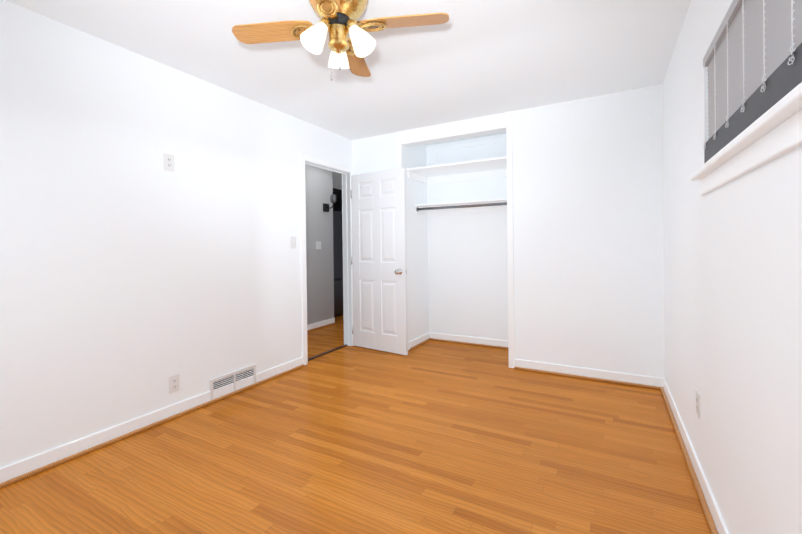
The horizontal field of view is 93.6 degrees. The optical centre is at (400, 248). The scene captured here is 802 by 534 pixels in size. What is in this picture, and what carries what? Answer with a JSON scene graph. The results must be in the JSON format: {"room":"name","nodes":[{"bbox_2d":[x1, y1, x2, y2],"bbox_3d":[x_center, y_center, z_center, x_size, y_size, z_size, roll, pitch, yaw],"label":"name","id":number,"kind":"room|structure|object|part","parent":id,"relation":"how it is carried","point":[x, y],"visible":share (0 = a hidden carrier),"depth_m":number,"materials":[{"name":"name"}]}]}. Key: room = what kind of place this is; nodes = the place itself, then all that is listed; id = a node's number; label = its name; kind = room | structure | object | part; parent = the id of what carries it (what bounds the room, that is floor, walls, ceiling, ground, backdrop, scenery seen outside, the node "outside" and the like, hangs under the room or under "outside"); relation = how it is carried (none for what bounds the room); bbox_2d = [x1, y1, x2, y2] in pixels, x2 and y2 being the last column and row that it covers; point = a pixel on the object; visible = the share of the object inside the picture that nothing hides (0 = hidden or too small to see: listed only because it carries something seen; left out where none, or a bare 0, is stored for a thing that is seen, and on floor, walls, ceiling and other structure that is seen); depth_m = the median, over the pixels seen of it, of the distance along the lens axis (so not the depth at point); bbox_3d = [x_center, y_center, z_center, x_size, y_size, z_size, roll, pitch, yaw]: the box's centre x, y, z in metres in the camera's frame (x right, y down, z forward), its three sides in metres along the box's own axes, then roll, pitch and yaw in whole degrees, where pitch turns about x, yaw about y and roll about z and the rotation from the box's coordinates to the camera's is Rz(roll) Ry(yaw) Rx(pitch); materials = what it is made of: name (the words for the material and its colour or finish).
{"room":"empty bedroom","nodes":[
{"label":"empty bedroom","id":0,"kind":"room"},
{"bbox_2d":[0,0,351,467],"bbox_3d":[-1.458,-0.045,2.990,0.110,2.440,5.380,-1,0,29],"label":"wall","id":1,"kind":"structure","parent":0,"point":[134,275],"depth_m":2.38,"materials":[{"name":"paint"}]},
{"bbox_2d":[0,357,303,487],"bbox_3d":[-1.795,1.137,2.210,0.034,0.090,3.445,-1,0,29],"label":"baseboard","id":2,"kind":"structure","parent":1,"relation":"attached to","point":[17,469],"depth_m":2.35,"materials":[{"name":"paint"}]},
{"bbox_2d":[164,153,173,171],"bbox_3d":[-1.605,-0.592,2.609,0.008,0.115,0.070,-1,0,29],"label":"electrical outlet","id":3,"kind":"object","parent":1,"relation":"attached to","point":[168,162],"visible":1,"depth_m":2.60,"materials":[{"name":"plastic"}]},
{"bbox_2d":[169,374,179,393],"bbox_3d":[-1.581,0.946,2.629,0.008,0.115,0.070,-1,0,29],"label":"electrical outlet","id":4,"kind":"object","parent":1,"relation":"attached to","point":[174,385],"visible":1,"depth_m":2.62,"materials":[{"name":"plastic"}]},
{"bbox_2d":[209,364,255,399],"bbox_3d":[-1.347,1.086,3.044,0.014,0.175,0.420,-1,0,29],"label":"air vent","id":5,"kind":"object","parent":1,"relation":"in","point":[228,378],"visible":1,"depth_m":3.03,"materials":[{"name":"plastic"}]},
{"bbox_2d":[290,237,295,248],"bbox_3d":[-1.033,-0.053,3.629,0.016,0.115,0.070,-1,0,29],"label":"light switch","id":6,"kind":"object","parent":1,"relation":"attached to","point":[293,242],"visible":1,"depth_m":3.63,"materials":[{"name":"plastic"}]},
{"bbox_2d":[300,152,353,365],"bbox_3d":[-0.822,0.107,4.140,0.142,2.110,0.895,-1,0,29],"label":"door frame","id":7,"kind":"structure","parent":1,"relation":"attached to","point":[310,158],"depth_m":4.31,"materials":[{"name":"paint"}]},
{"bbox_2d":[305,165,333,324],"bbox_3d":[-1.841,-0.047,4.429,0.110,2.440,3.130,-1,0,29],"label":"wall","id":8,"kind":"structure","parent":0,"point":[319,262],"depth_m":5.46,"materials":[{"name":"paint"}]},
{"bbox_2d":[316,241,320,248],"bbox_3d":[-1.194,-0.039,5.471,0.016,0.115,0.115,-1,0,29],"label":"light switch","id":9,"kind":"object","parent":8,"relation":"attached to","point":[318,244],"visible":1,"depth_m":5.47,"materials":[{"name":"plastic"}]},
{"bbox_2d":[307,318,335,331],"bbox_3d":[-1.738,1.127,4.447,0.034,0.090,3.020,-1,0,29],"label":"baseboard","id":10,"kind":"structure","parent":8,"relation":"attached to","point":[321,324],"depth_m":5.48,"materials":[{"name":"paint"}]},
{"bbox_2d":[323,194,336,211],"bbox_3d":[-1.040,-0.667,5.574,0.195,0.250,0.120,-1,0,29],"label":"sconce","id":11,"kind":"object","parent":8,"relation":"attached to","point":[333,200],"visible":1,"depth_m":5.55,"materials":[{"name":"black metal"}]},
{"bbox_3d":[-1.056,-0.602,5.583,0.158,0.122,0.120,-1,0,29],"label":"arm","id":12,"kind":"part","parent":11,"relation":"part of"},
{"bbox_2d":[333,188,341,211],"bbox_3d":[-2.098,-0.059,7.597,0.720,2.440,2.370,-1,0,29],"label":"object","id":13,"kind":"structure","parent":0,"point":[337,206],"depth_m":8.19,"materials":[{"name":"black"}]},
{"bbox_2d":[6,0,690,189],"bbox_3d":[-0.879,-1.326,3.987,6.360,0.100,7.710,-1,0,29],"label":"ceiling","id":14,"kind":"structure","parent":0,"point":[470,59],"depth_m":2.48,"materials":[{"name":"paint"}]},
{"bbox_2d":[232,0,448,80],"bbox_3d":[-0.310,-1.045,1.867,0.819,0.456,0.819,-1,0,-38],"label":"ceiling fan","id":15,"kind":"object","parent":14,"relation":"hanging from","point":[338,22],"visible":1,"depth_m":1.84,"materials":[{"name":"brown wood"}]},
{"bbox_3d":[-0.642,-1.092,1.907,0.423,0.006,0.128,-1,-11,7],"label":"blade","id":16,"kind":"part","parent":15,"relation":"part of","materials":[{"name":"brown wood"}]},
{"bbox_3d":[-0.397,-1.019,1.796,0.115,0.132,0.115,29,-20,-12],"label":"lamp shade","id":17,"kind":"part","parent":15,"relation":"part of","materials":[{"name":"white glass"}]},
{"bbox_3d":[-0.350,-1.093,1.536,0.128,0.006,0.423,-12,-1,7],"label":"blade","id":18,"kind":"part","parent":15,"relation":"part of","materials":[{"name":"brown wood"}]},
{"bbox_3d":[-0.327,-1.020,1.978,0.115,0.132,0.115,30,40,34],"label":"lamp shade","id":19,"kind":"part","parent":15,"relation":"part of","materials":[{"name":"white glass"}]},
{"bbox_3d":[-0.271,-1.097,2.198,0.128,0.006,0.423,10,2,7],"label":"blade","id":20,"kind":"part","parent":15,"relation":"part of","materials":[{"name":"brown wood"}]},
{"bbox_3d":[-0.205,-1.021,1.827,0.115,0.132,0.115,-33,-11,10],"label":"lamp shade","id":21,"kind":"part","parent":15,"relation":"part of","materials":[{"name":"white glass"}]},
{"bbox_3d":[0.021,-1.099,1.827,0.423,0.006,0.128,-1,11,7],"label":"blade","id":22,"kind":"part","parent":15,"relation":"part of","materials":[{"name":"brown wood"}]},
{"bbox_2d":[0,315,710,533],"bbox_3d":[-0.850,1.214,3.999,6.360,0.100,7.710,-1,0,29],"label":"floor","id":23,"kind":"structure","parent":0,"point":[433,437],"depth_m":2.05,"materials":[{"name":"brown wood"}]},
{"bbox_2d":[308,344,347,360],"bbox_3d":[-0.830,1.157,4.156,0.045,0.012,0.755,-1,0,29],"label":"trim","id":24,"kind":"structure","parent":23,"relation":"on","point":[324,353],"depth_m":4.15,"materials":[{"name":"brown wood"}]},
{"bbox_2d":[333,211,342,316],"bbox_3d":[-1.390,0.268,6.576,0.840,1.780,0.760,-1,0,29],"label":"fridge","id":25,"kind":"object","parent":23,"relation":"on","point":[338,260],"visible":0.06,"depth_m":6.32,"materials":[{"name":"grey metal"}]},
{"bbox_2d":[407,133,507,341],"bbox_3d":[0.536,-0.074,4.369,2.050,2.440,0.640,-1,0,29],"label":"wall","id":26,"kind":"structure","parent":0,"point":[457,274],"depth_m":4.47,"materials":[{"name":"paint"}]},
{"bbox_2d":[409,333,431,349],"bbox_3d":[0.229,1.104,4.482,0.034,0.090,0.520,-1,0,29],"label":"baseboard","id":27,"kind":"structure","parent":26,"relation":"attached to","point":[426,337],"depth_m":4.48,"materials":[{"name":"paint"}]},
{"bbox_2d":[407,138,506,215],"bbox_3d":[0.756,-0.823,4.185,1.275,0.825,0.535,-1,0,29],"label":"closet shelving","id":28,"kind":"object","parent":26,"relation":"attached to","point":[435,173],"visible":0.65,"depth_m":4.32,"materials":[{"name":"paint"}]},
{"bbox_3d":[0.732,-0.460,4.136,1.239,0.048,0.048,-1,0,29],"label":"closet shelf rod","id":29,"kind":"part","parent":28,"relation":"part of","materials":[{"name":"silver metal"}]},
{"bbox_2d":[428,332,507,348],"bbox_3d":[0.899,1.097,4.413,1.276,0.090,0.034,-1,0,29],"label":"baseboard","id":30,"kind":"structure","parent":26,"relation":"attached to","point":[493,343],"depth_m":4.45,"materials":[{"name":"paint"}]},
{"bbox_2d":[352,87,661,377],"bbox_3d":[0.841,-0.075,3.772,3.160,2.440,0.110,-1,0,29],"label":"wall","id":31,"kind":"structure","parent":0,"point":[587,227],"depth_m":3.28,"materials":[{"name":"paint"}]},
{"bbox_2d":[351,167,407,354],"bbox_3d":[-0.250,0.144,4.228,0.762,2.000,0.175,0,0,35],"label":"door","id":32,"kind":"structure","parent":31,"relation":"in","point":[379,261],"depth_m":4.20,"materials":[{"name":"paint"}]},
{"bbox_3d":[0.018,0.253,4.043,0.112,0.064,0.175,0,0,35],"label":"knob","id":33,"kind":"part","parent":32,"relation":"part of","materials":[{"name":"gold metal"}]},
{"bbox_2d":[396,111,514,367],"bbox_3d":[0.516,-0.072,3.880,1.257,2.440,0.015,-1,0,29],"label":"trim","id":34,"kind":"structure","parent":31,"relation":"attached to","point":[481,124],"depth_m":3.62,"materials":[{"name":"paint"}]},
{"bbox_2d":[514,359,659,389],"bbox_3d":[1.578,1.094,3.297,1.148,0.090,0.034,-1,0,29],"label":"baseboard","id":35,"kind":"structure","parent":31,"relation":"attached to","point":[555,369],"depth_m":3.26,"materials":[{"name":"paint"}]},
{"bbox_2d":[512,84,664,378],"bbox_3d":[1.584,-0.126,3.296,1.178,2.350,0.006,-1,0,29],"label":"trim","id":36,"kind":"structure","parent":31,"relation":"attached to","point":[662,206],"depth_m":3.02,"materials":[{"name":"paint"}]},
{"bbox_2d":[662,0,801,533],"bbox_3d":[1.080,-0.065,1.048,0.110,2.440,4.430,-1,0,29],"label":"wall","id":37,"kind":"structure","parent":0,"point":[733,296],"depth_m":1.35,"materials":[{"name":"paint"}]},
{"bbox_2d":[659,378,728,533],"bbox_3d":[1.057,1.110,1.137,0.034,0.090,4.320,-1,0,29],"label":"baseboard","id":38,"kind":"structure","parent":37,"relation":"attached to","point":[716,523],"depth_m":1.87,"materials":[{"name":"paint"}]},
{"bbox_2d":[696,390,699,418],"bbox_3d":[1.475,0.777,1.873,0.008,0.115,0.070,-1,0,29],"label":"electrical outlet","id":39,"kind":"object","parent":37,"relation":"attached to","point":[698,403],"visible":0.96,"depth_m":1.86,"materials":[{"name":"plastic"}]},
{"bbox_2d":[690,82,801,194],"bbox_3d":[1.059,-0.285,1.101,0.125,0.100,1.445,-1,0,29],"label":"window sill","id":40,"kind":"structure","parent":37,"relation":"attached to","point":[773,132],"depth_m":1.02,"materials":[{"name":"paint"}]},
{"bbox_2d":[703,0,801,163],"bbox_3d":[1.052,-0.590,1.101,0.046,0.507,1.333,-1,0,29],"label":"window","id":41,"kind":"structure","parent":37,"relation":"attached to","point":[752,60],"depth_m":1.18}
]}

